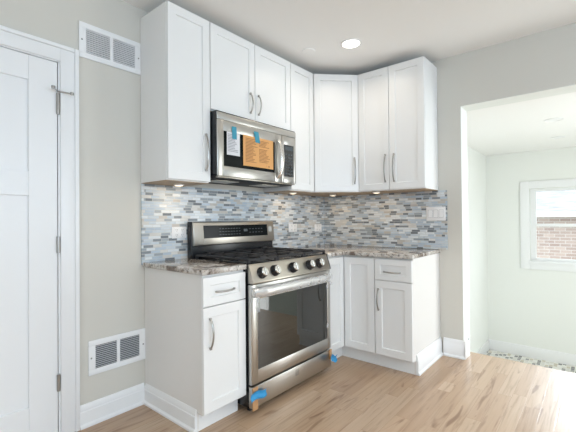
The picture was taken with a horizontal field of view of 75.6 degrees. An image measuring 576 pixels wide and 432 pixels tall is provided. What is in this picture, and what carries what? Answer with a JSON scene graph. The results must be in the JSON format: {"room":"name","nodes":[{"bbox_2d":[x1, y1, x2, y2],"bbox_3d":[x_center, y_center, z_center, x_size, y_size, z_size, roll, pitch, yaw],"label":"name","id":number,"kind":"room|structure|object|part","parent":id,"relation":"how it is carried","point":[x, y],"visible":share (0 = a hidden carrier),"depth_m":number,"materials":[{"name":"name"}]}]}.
{"room":"kitchen","nodes":[
{"label":"kitchen","id":0,"kind":"room"},
{"bbox_2d":[0,0,263,405],"bbox_3d":[-1.438,-0.071,1.944,0.150,2.558,5.890,-1,-1,40],"label":"wall","id":1,"kind":"structure","parent":0,"point":[112,274],"depth_m":2.23,"materials":[{"name":"white paint"}]},
{"bbox_2d":[0,47,73,431],"bbox_3d":[-1.474,0.177,1.751,0.097,2.042,0.837,-1,-1,40],"label":"door","id":2,"kind":"structure","parent":1,"relation":"in","point":[30,380],"depth_m":1.93,"materials":[{"name":"white paint"}]},
{"bbox_2d":[0,25,79,431],"bbox_3d":[-1.527,0.132,1.744,0.084,2.150,0.990,-1,-1,40],"label":"trim","id":3,"kind":"structure","parent":1,"relation":"attached to","point":[67,58],"depth_m":2.06,"materials":[{"name":"white paint"}]},
{"bbox_2d":[79,20,140,74],"bbox_3d":[-1.078,-1.017,2.268,0.011,0.206,0.374,-1,-1,40],"label":"air vent","id":4,"kind":"object","parent":1,"relation":"in","point":[96,44],"visible":0.98,"depth_m":2.25,"materials":[{"name":"white metal"}]},
{"bbox_3d":[-1.129,-1.018,2.208,0.007,0.134,0.141,-1,-1,40],"label":"louver panel","id":5,"kind":"part","parent":4,"relation":"part of","materials":[{"name":"white metal"}]},
{"bbox_3d":[-1.028,-1.017,2.328,0.007,0.134,0.141,-1,-1,40],"label":"louver panel","id":6,"kind":"part","parent":4,"relation":"part of","materials":[{"name":"white metal"}]},
{"bbox_2d":[80,383,144,429],"bbox_3d":[-1.051,1.143,2.246,0.026,0.128,0.390,-1,-1,40],"label":"baseboard","id":7,"kind":"structure","parent":1,"relation":"attached to","point":[97,411],"depth_m":2.23,"materials":[{"name":"white paint"}]},
{"bbox_2d":[88,328,144,375],"bbox_3d":[-1.040,0.827,2.276,0.011,0.200,0.351,-1,-1,40],"label":"air vent","id":8,"kind":"object","parent":1,"relation":"in","point":[111,352],"visible":1,"depth_m":2.26,"materials":[{"name":"white metal"}]},
{"bbox_3d":[-1.087,0.826,2.221,0.007,0.128,0.130,-1,-1,40],"label":"louver panel","id":9,"kind":"part","parent":8,"relation":"part of","materials":[{"name":"white metal"}]},
{"bbox_3d":[-0.994,0.827,2.333,0.007,0.128,0.130,-1,-1,40],"label":"louver panel","id":10,"kind":"part","parent":8,"relation":"part of","materials":[{"name":"white metal"}]},
{"bbox_2d":[140,0,209,186],"bbox_3d":[-0.722,-0.750,2.420,0.352,1.076,0.316,-1,-1,40],"label":"upper cabinet","id":11,"kind":"object","parent":1,"relation":"attached to","point":[174,41],"visible":1,"depth_m":2.32,"materials":[{"name":"white paint"}]},
{"bbox_3d":[-0.739,-0.213,2.433,0.291,0.004,0.312,-1,-1,40],"label":"panel","id":12,"kind":"part","parent":11,"relation":"part of","materials":[{"name":"beige wood"}]},
{"bbox_3d":[-0.622,-0.756,2.337,0.019,1.064,0.312,-1,-1,40],"label":"door","id":13,"kind":"part","parent":11,"relation":"part of","materials":[{"name":"white paint"}]},
{"bbox_3d":[-0.523,-0.414,2.406,0.036,0.246,0.015,-1,-1,40],"label":"handle","id":14,"kind":"part","parent":11,"relation":"part of","materials":[{"name":"silver metal"}]},
{"bbox_2d":[141,184,323,264],"bbox_3d":[-0.283,0.055,3.198,0.011,0.524,2.078,-1,-1,40],"label":"tile backsplash","id":15,"kind":"structure","parent":1,"relation":"attached to","point":[163,207],"depth_m":2.85,"materials":[{"name":"tile"}]},
{"bbox_2d":[172,227,185,238],"bbox_3d":[-0.764,0.116,2.605,0.009,0.080,0.117,-1,-1,40],"label":"wall outlet","id":16,"kind":"object","parent":15,"relation":"attached to","point":[177,232],"visible":1,"depth_m":2.60,"materials":[{"name":"white plastic"}]},
{"bbox_2d":[174,228,178,236],"bbox_3d":[-0.777,0.116,2.586,0.004,0.066,0.034,-1,-1,40],"label":"receptacle","id":17,"kind":"object","parent":16,"relation":"attached to","point":[176,230],"depth_m":2.58,"materials":[{"name":"grey plastic"}]},
{"bbox_2d":[180,228,183,236],"bbox_3d":[-0.747,0.116,2.622,0.004,0.066,0.034,-1,-1,40],"label":"receptacle","id":18,"kind":"object","parent":16,"relation":"attached to","point":[181,229],"depth_m":2.62,"materials":[{"name":"grey plastic"}]},
{"bbox_2d":[289,224,296,231],"bbox_3d":[0.048,0.115,3.578,0.009,0.078,0.125,-1,-1,40],"label":"wall plate","id":19,"kind":"object","parent":15,"relation":"attached to","point":[292,227],"visible":1,"depth_m":3.58,"materials":[{"name":"white plastic"}]},
{"bbox_2d":[314,224,321,231],"bbox_3d":[0.317,0.124,3.901,0.009,0.078,0.125,-1,-1,40],"label":"wall plate","id":20,"kind":"object","parent":15,"relation":"attached to","point":[317,227],"visible":1,"depth_m":3.89,"materials":[{"name":"white plastic"}]},
{"bbox_2d":[209,22,290,130],"bbox_3d":[-0.354,-0.992,2.866,0.352,0.589,0.835,-1,-1,40],"label":"upper cabinet","id":21,"kind":"object","parent":1,"relation":"attached to","point":[249,81],"visible":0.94,"depth_m":2.73,"materials":[{"name":"white paint"}]},
{"bbox_3d":[-0.388,-0.998,2.622,0.019,0.577,0.413,-1,-1,40],"label":"door","id":22,"kind":"part","parent":21,"relation":"part of","materials":[{"name":"white paint"}]},
{"bbox_3d":[-0.265,-0.830,2.722,0.036,0.156,0.015,-1,-1,40],"label":"handle","id":23,"kind":"part","parent":21,"relation":"part of","materials":[{"name":"silver metal"}]},
{"bbox_2d":[209,110,295,187],"bbox_3d":[-0.315,-0.468,2.832,0.418,0.448,0.820,-1,-1,40],"label":"microwave","id":24,"kind":"object","parent":21,"relation":"attached to","point":[225,169],"visible":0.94,"depth_m":2.67,"materials":[{"name":"silver metal"}]},
{"bbox_2d":[227,131,239,156],"bbox_3d":[-0.369,-0.488,2.521,0.005,0.155,0.118,-1,-1,40],"label":"leaflet","id":25,"kind":"object","parent":24,"relation":"attached to","point":[233,145],"visible":1,"depth_m":2.52,"materials":[{"name":"white paper"}]},
{"bbox_2d":[232,126,236,139],"bbox_3d":[-0.365,-0.566,2.527,0.003,0.086,0.042,-1,-1,40],"label":"tape","id":26,"kind":"object","parent":24,"relation":"attached to","point":[234,129],"visible":1,"depth_m":2.53,"materials":[{"name":"teal"}]},
{"bbox_3d":[-0.258,-0.451,2.668,0.009,0.371,0.642,-1,-1,40],"label":"door","id":27,"kind":"part","parent":24,"relation":"part of","materials":[{"name":"silver metal"}]},
{"bbox_3d":[-0.203,-0.662,2.739,0.009,0.048,0.820,-1,-1,40],"label":"vent trim","id":28,"kind":"part","parent":24,"relation":"part of","materials":[{"name":"silver metal"}]},
{"bbox_2d":[254,131,259,142],"bbox_3d":[-0.225,-0.572,2.696,0.003,0.080,0.062,-1,-1,40],"label":"tape","id":29,"kind":"object","parent":24,"relation":"attached to","point":[257,139],"visible":1,"depth_m":2.70,"materials":[{"name":"teal"}]},
{"bbox_2d":[243,134,272,169],"bbox_3d":[-0.211,-0.462,2.710,0.004,0.217,0.312,-1,-1,40],"label":"paper notice","id":30,"kind":"object","parent":24,"relation":"attached to","point":[260,155],"visible":1,"depth_m":2.70,"materials":[{"name":"orange paper"}]},
{"bbox_3d":[-0.055,-0.440,2.862,0.058,0.304,0.040,-1,-1,40],"label":"handle","id":31,"kind":"part","parent":24,"relation":"part of","materials":[{"name":"silver metal"}]},
{"bbox_3d":[0.006,-0.450,2.985,0.009,0.371,0.174,-1,-1,40],"label":"control panel","id":32,"kind":"part","parent":24,"relation":"part of","materials":[{"name":"silver metal"}]},
{"bbox_3d":[-0.210,-0.833,2.788,0.036,0.156,0.015,-1,-1,40],"label":"handle","id":33,"kind":"part","parent":21,"relation":"part of","materials":[{"name":"silver metal"}]},
{"bbox_3d":[-0.120,-0.998,2.943,0.019,0.577,0.413,-1,-1,40],"label":"door","id":34,"kind":"part","parent":21,"relation":"part of","materials":[{"name":"white paint"}]},
{"bbox_2d":[264,62,313,193],"bbox_3d":[0.007,-0.748,3.321,0.316,1.076,0.323,-1,-1,40],"label":"upper cabinet","id":35,"kind":"object","parent":1,"relation":"attached to","point":[301,80],"visible":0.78,"depth_m":3.23,"materials":[{"name":"white paint"}]},
{"bbox_3d":[0.003,-0.211,3.323,0.291,0.004,0.319,-1,-1,40],"label":"panel","id":36,"kind":"part","parent":35,"relation":"part of","materials":[{"name":"beige wood"}]},
{"bbox_3d":[0.120,-0.753,3.226,0.019,1.064,0.319,-1,-1,40],"label":"door","id":37,"kind":"part","parent":35,"relation":"part of","materials":[{"name":"white paint"}]},
{"bbox_2d":[291,74,368,196],"bbox_3d":[0.417,-0.748,3.587,0.605,1.076,0.608,-1,-1,40],"label":"upper cabinet","id":38,"kind":"object","parent":1,"relation":"attached to","point":[335,96],"visible":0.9,"depth_m":3.37,"materials":[{"name":"white paint"}]},
{"bbox_3d":[0.420,-0.212,3.583,0.593,0.004,0.598,-1,-1,40],"label":"panel","id":39,"kind":"part","parent":38,"relation":"part of","materials":[{"name":"beige wood"}]},
{"bbox_3d":[0.438,-0.755,3.375,0.404,1.064,0.019,0,-1,-5],"label":"door","id":40,"kind":"part","parent":38,"relation":"part of","materials":[{"name":"white paint"}]},
{"bbox_3d":[0.607,-0.411,3.359,0.015,0.246,0.036,0,-1,-5],"label":"handle","id":41,"kind":"part","parent":38,"relation":"part of","materials":[{"name":"silver metal"}]},
{"bbox_2d":[77,352,575,431],"bbox_3d":[0.624,1.273,0.135,5.600,0.200,6.060,-1,-1,40],"label":"floor","id":42,"kind":"structure","parent":0,"point":[479,392],"depth_m":2.35,"materials":[{"name":"brown wood"}]},
{"bbox_2d":[144,267,245,431],"bbox_3d":[-0.586,0.766,2.310,0.664,0.876,0.329,-1,-1,40],"label":"base cabinet","id":43,"kind":"object","parent":42,"relation":"on","point":[195,325],"depth_m":2.16,"materials":[{"name":"white wood"}]},
{"bbox_2d":[143,258,246,275],"bbox_3d":[-0.594,0.312,2.324,0.623,0.030,0.329,-1,-1,40],"label":"countertop","id":44,"kind":"structure","parent":43,"relation":"on","point":[189,266],"depth_m":2.22,"materials":[{"name":"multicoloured stone"}]},
{"bbox_3d":[-0.705,1.152,2.236,0.531,0.105,0.010,-1,-1,40],"label":"panel","id":45,"kind":"part","parent":43,"relation":"part of","materials":[{"name":"white wood"}]},
{"bbox_3d":[-0.415,0.647,2.027,0.036,0.176,0.015,-1,-1,40],"label":"handle","id":46,"kind":"part","parent":43,"relation":"part of","materials":[{"name":"silver metal"}]},
{"bbox_3d":[-0.365,0.418,2.135,0.019,0.159,0.313,-1,-1,40],"label":"drawer","id":47,"kind":"part","parent":43,"relation":"part of","materials":[{"name":"white paint"}]},
{"bbox_3d":[-0.362,0.792,2.131,0.019,0.577,0.313,-1,-1,40],"label":"door","id":48,"kind":"part","parent":43,"relation":"part of","materials":[{"name":"white paint"}]},
{"bbox_3d":[-0.347,0.423,2.114,0.034,0.014,0.144,-1,-1,40],"label":"handle","id":49,"kind":"part","parent":43,"relation":"part of","materials":[{"name":"silver metal"}]},
{"bbox_2d":[187,221,331,411],"bbox_3d":[-0.173,0.621,2.747,0.706,1.168,0.860,-1,-1,40],"label":"gas range","id":50,"kind":"object","parent":42,"relation":"on","point":[287,298],"depth_m":2.55,"materials":[{"name":"silver metal"}]},
{"bbox_3d":[-0.395,0.117,2.936,0.014,0.093,0.670,-1,-1,40],"label":"display glass","id":51,"kind":"part","parent":50,"relation":"part of","materials":[{"name":"black glass"}]},
{"bbox_3d":[-0.197,1.102,2.236,0.006,0.136,0.044,-1,-1,40],"label":"cardboard strip","id":52,"kind":"part","parent":50,"relation":"part of","materials":[{"name":"orange cardboard"}]},
{"bbox_2d":[251,389,266,403],"bbox_3d":[-0.174,1.076,2.232,0.009,0.067,0.135,-1,-1,39],"label":"tape","id":53,"kind":"object","parent":50,"relation":"attached to","point":[259,394],"visible":1,"depth_m":2.23,"materials":[{"name":"blue"}]},
{"bbox_3d":[-0.155,0.350,2.288,0.056,0.075,0.074,-1,-1,40],"label":"knob","id":54,"kind":"part","parent":50,"relation":"part of","materials":[{"name":"silver metal"}]},
{"bbox_2d":[198,253,326,267],"bbox_3d":[-0.183,0.308,2.757,0.555,0.022,0.858,-1,-1,40],"label":"cooktop","id":55,"kind":"object","parent":50,"relation":"in","point":[298,258],"depth_m":2.51,"materials":[{"name":"black metal"}]},
{"bbox_3d":[-0.078,0.350,2.380,0.056,0.075,0.074,-1,-1,40],"label":"knob","id":56,"kind":"part","parent":50,"relation":"part of","materials":[{"name":"silver metal"}]},
{"bbox_3d":[0.041,0.353,2.553,0.050,0.115,0.832,-1,-1,40],"label":"control panel","id":57,"kind":"part","parent":50,"relation":"part of","materials":[{"name":"silver metal"}]},
{"bbox_3d":[0.045,0.721,2.566,0.027,0.604,0.858,-1,-1,40],"label":"oven door","id":58,"kind":"part","parent":50,"relation":"part of","materials":[{"name":"silver metal"}]},
{"bbox_3d":[0.049,1.097,2.561,0.031,0.128,0.858,-1,-1,40],"label":"storage drawer","id":59,"kind":"part","parent":50,"relation":"part of","materials":[{"name":"silver metal"}]},
{"bbox_3d":[0.041,0.350,2.523,0.056,0.075,0.074,-1,-1,40],"label":"knob","id":60,"kind":"part","parent":50,"relation":"part of","materials":[{"name":"silver metal"}]},
{"bbox_3d":[0.163,0.351,2.669,0.056,0.075,0.074,-1,-1,40],"label":"knob","id":61,"kind":"part","parent":50,"relation":"part of","materials":[{"name":"silver metal"}]},
{"bbox_3d":[0.238,0.351,2.759,0.056,0.075,0.074,-1,-1,40],"label":"knob","id":62,"kind":"part","parent":50,"relation":"part of","materials":[{"name":"silver metal"}]},
{"bbox_2d":[331,354,336,362],"bbox_3d":[0.353,1.091,2.851,0.010,0.082,0.094,-1,-1,33],"label":"tape","id":63,"kind":"object","parent":50,"relation":"attached to","point":[333,358],"visible":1,"depth_m":2.85,"materials":[{"name":"blue"}]},
{"bbox_2d":[328,255,378,364],"bbox_3d":[0.458,0.767,3.372,0.906,0.876,0.882,-1,-1,40],"label":"base cabinet","id":64,"kind":"object","parent":42,"relation":"on","point":[352,282],"visible":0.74,"depth_m":3.04,"materials":[{"name":"white wood"}]},
{"bbox_3d":[0.383,0.716,3.025,0.019,0.750,0.247,-1,-1,40],"label":"door","id":65,"kind":"part","parent":64,"relation":"part of","materials":[{"name":"white paint"}]},
{"bbox_3d":[0.585,0.714,3.035,0.272,0.750,0.019,-1,-1,40],"label":"door","id":66,"kind":"part","parent":64,"relation":"part of","materials":[{"name":"white paint"}]},
{"bbox_2d":[293,244,439,258],"bbox_3d":[0.575,0.311,3.266,1.211,0.030,0.873,-1,-1,40],"label":"countertop","id":67,"kind":"structure","parent":64,"relation":"on","point":[330,250],"depth_m":3.10,"materials":[{"name":"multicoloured stone"}]},
{"bbox_2d":[375,253,442,375],"bbox_3d":[1.003,0.760,3.058,0.329,0.876,0.664,-1,-1,40],"label":"base cabinet","id":68,"kind":"object","parent":42,"relation":"on","point":[407,291],"depth_m":2.87,"materials":[{"name":"white wood"}]},
{"bbox_3d":[0.701,0.654,2.902,0.015,0.176,0.036,-1,-1,40],"label":"handle","id":69,"kind":"part","parent":68,"relation":"part of","materials":[{"name":"silver metal"}]},
{"bbox_3d":[0.787,0.431,2.832,0.144,0.014,0.034,-1,-1,40],"label":"handle","id":70,"kind":"part","parent":68,"relation":"part of","materials":[{"name":"silver metal"}]},
{"bbox_3d":[0.807,0.417,2.850,0.299,0.164,0.019,-1,-1,40],"label":"drawer","id":71,"kind":"part","parent":68,"relation":"part of","materials":[{"name":"white paint"}]},
{"bbox_3d":[0.810,0.795,2.846,0.299,0.580,0.019,-1,-1,40],"label":"door","id":72,"kind":"part","parent":68,"relation":"part of","materials":[{"name":"white paint"}]},
{"bbox_2d":[121,0,575,74],"bbox_3d":[0.595,-1.460,0.154,5.600,0.150,6.040,-1,-1,40],"label":"ceiling","id":73,"kind":"structure","parent":0,"point":[390,32],"depth_m":2.63,"materials":[{"name":"white paint"}]},
{"bbox_2d":[302,48,314,54],"bbox_3d":[0.168,-1.351,3.046,0.112,0.006,0.112,-1,-1,40],"label":"cover plate","id":74,"kind":"object","parent":73,"relation":"attached to","point":[307,51],"visible":1,"depth_m":3.04,"materials":[{"name":"white paint"}]},
{"bbox_2d":[341,38,360,48],"bbox_3d":[0.495,-1.353,2.917,0.161,0.008,0.161,-1,-1,40],"label":"recessed light","id":75,"kind":"object","parent":73,"relation":"in","point":[350,43],"visible":1,"depth_m":2.91,"materials":[{"name":"white plastic"}]},
{"bbox_2d":[327,22,575,352],"bbox_3d":[2.480,-0.100,2.386,5.300,2.558,0.190,-1,-1,40],"label":"wall","id":76,"kind":"structure","parent":0,"point":[545,60],"depth_m":3.09,"materials":[{"name":"white paint"}]},
{"bbox_2d":[324,190,447,249],"bbox_3d":[0.875,0.041,3.594,1.282,0.509,0.011,-1,-1,40],"label":"tile backsplash","id":77,"kind":"structure","parent":76,"relation":"attached to","point":[388,219],"depth_m":3.53,"materials":[{"name":"tile"}]},
{"bbox_2d":[426,206,445,220],"bbox_3d":[1.288,-0.020,3.235,0.165,0.122,0.010,-1,-1,40],"label":"light switch","id":78,"kind":"object","parent":77,"relation":"attached to","point":[432,213],"visible":1,"depth_m":3.23,"materials":[{"name":"white plastic"}]},
{"bbox_2d":[428,210,431,217],"bbox_3d":[1.252,-0.019,3.263,0.033,0.066,0.005,-1,-1,40],"label":"rocker switch","id":79,"kind":"object","parent":78,"relation":"attached to","point":[429,211],"depth_m":3.26,"materials":[{"name":"white plastic"}]},
{"bbox_2d":[358,56,437,193],"bbox_3d":[0.962,-0.756,3.300,0.603,1.076,0.352,-1,-1,40],"label":"upper cabinet","id":80,"kind":"object","parent":76,"relation":"attached to","point":[398,134],"visible":1,"depth_m":3.16,"materials":[{"name":"white paint"}]},
{"bbox_3d":[0.760,-0.758,3.298,0.291,1.064,0.019,-1,-1,40],"label":"door","id":81,"kind":"part","parent":80,"relation":"part of","materials":[{"name":"white paint"}]},
{"bbox_3d":[0.833,-0.414,3.200,0.015,0.246,0.036,-1,-1,40],"label":"handle","id":82,"kind":"part","parent":80,"relation":"part of","materials":[{"name":"silver metal"}]},
{"bbox_3d":[0.893,-0.414,3.150,0.015,0.246,0.036,-1,-1,40],"label":"handle","id":83,"kind":"part","parent":80,"relation":"part of","materials":[{"name":"silver metal"}]},
{"bbox_3d":[0.985,-0.220,3.316,0.599,0.004,0.291,-1,-1,40],"label":"panel","id":84,"kind":"part","parent":80,"relation":"part of","materials":[{"name":"beige wood"}]},
{"bbox_3d":[0.992,-0.762,3.105,0.304,1.064,0.019,-1,-1,40],"label":"door","id":85,"kind":"part","parent":80,"relation":"part of","materials":[{"name":"white paint"}]},
{"bbox_2d":[443,337,464,359],"bbox_3d":[1.404,1.120,3.141,0.169,0.150,0.026,-1,-1,40],"label":"baseboard","id":86,"kind":"structure","parent":76,"relation":"attached to","point":[454,348],"depth_m":3.14,"materials":[{"name":"white paint"}]},
{"bbox_2d":[463,337,469,359],"bbox_3d":[1.513,1.119,3.138,0.018,0.150,0.141,-1,-1,40],"label":"baseboard","id":87,"kind":"structure","parent":76,"relation":"attached to","point":[466,343],"depth_m":3.11,"materials":[{"name":"white paint"}]},
{"bbox_2d":[460,84,575,340],"bbox_3d":[2.251,0.122,2.577,1.902,2.120,0.192,-1,-1,40],"label":"trim opening","id":88,"kind":"structure","parent":76,"relation":"attached to","point":[571,88],"depth_m":3.14,"materials":[{"name":"white paint"}]},
{"bbox_2d":[467,146,487,352],"bbox_3d":[2.172,0.595,4.899,0.150,3.180,3.275,-1,-1,40],"label":"wall","id":89,"kind":"structure","parent":0,"point":[477,205],"depth_m":5.63,"materials":[{"name":"white paint"}]},
{"bbox_2d":[467,92,575,155],"bbox_3d":[3.465,-1.090,3.921,3.430,0.150,3.425,-1,-1,40],"label":"ceiling","id":90,"kind":"structure","parent":0,"point":[517,127],"depth_m":4.17,"materials":[{"name":"white paint"}]},
{"bbox_2d":[544,117,563,121],"bbox_3d":[2.783,-1.006,3.881,0.171,0.008,0.171,-1,-1,40],"label":"recessed light","id":91,"kind":"object","parent":90,"relation":"in","point":[556,118],"visible":1,"depth_m":3.86,"materials":[{"name":"white plastic"}]},
{"bbox_2d":[550,135,565,138],"bbox_3d":[3.442,-1.003,4.730,0.171,0.008,0.171,-1,-1,40],"label":"recessed light","id":92,"kind":"object","parent":90,"relation":"in","point":[563,136],"visible":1,"depth_m":4.73,"materials":[{"name":"white plastic"}]},
{"bbox_2d":[485,350,575,372],"bbox_3d":[3.493,2.240,3.890,3.430,0.150,3.425,-1,-1,40],"label":"floor","id":93,"kind":"structure","parent":0,"point":[528,360],"depth_m":5.56,"materials":[{"name":"tile"}]},
{"bbox_2d":[486,146,575,353],"bbox_3d":[4.471,0.579,5.211,3.280,3.180,0.150,-1,-1,40],"label":"wall","id":94,"kind":"structure","parent":0,"point":[536,308],"depth_m":5.81,"materials":[{"name":"white paint"}]},
{"bbox_2d":[476,339,575,365],"bbox_3d":[3.450,2.080,3.841,3.130,0.170,3.255,-1,-1,40],"label":"baseboard","id":95,"kind":"structure","parent":94,"relation":"attached to","point":[506,347],"depth_m":5.70,"materials":[{"name":"white paint"}]},
{"bbox_2d":[520,178,575,271],"bbox_3d":[4.298,0.131,5.317,1.640,1.350,0.150,-1,-1,40],"label":"window","id":96,"kind":"structure","parent":94,"relation":"in","point":[527,201],"depth_m":5.71,"materials":[{"name":"white paint"}]},
{"bbox_3d":[4.280,0.695,5.285,1.430,0.032,0.080,-1,-1,40],"label":"sill","id":97,"kind":"part","parent":96,"relation":"part of","materials":[{"name":"white paint"}]},
{"bbox_3d":[4.324,0.131,5.348,1.390,1.120,0.070,-1,-1,40],"label":"sash","id":98,"kind":"part","parent":96,"relation":"part of","materials":[{"name":"white paint"}]},
{"label":"outside","id":99,"kind":"structure","parent":0,"visible":0},
{"bbox_3d":[6.946,2.701,8.698,20.000,0.200,8.385,-1,-1,40],"label":"yard","id":100,"kind":"structure","parent":99,"visible":0},
{"bbox_2d":[536,190,575,259],"bbox_3d":[7.931,0.730,9.916,16.600,3.750,4.460,-1,-1,40],"label":"house","id":101,"kind":"structure","parent":100,"relation":"on","point":[553,207],"depth_m":8.92,"materials":[{"name":"brown brick"}]}
]}

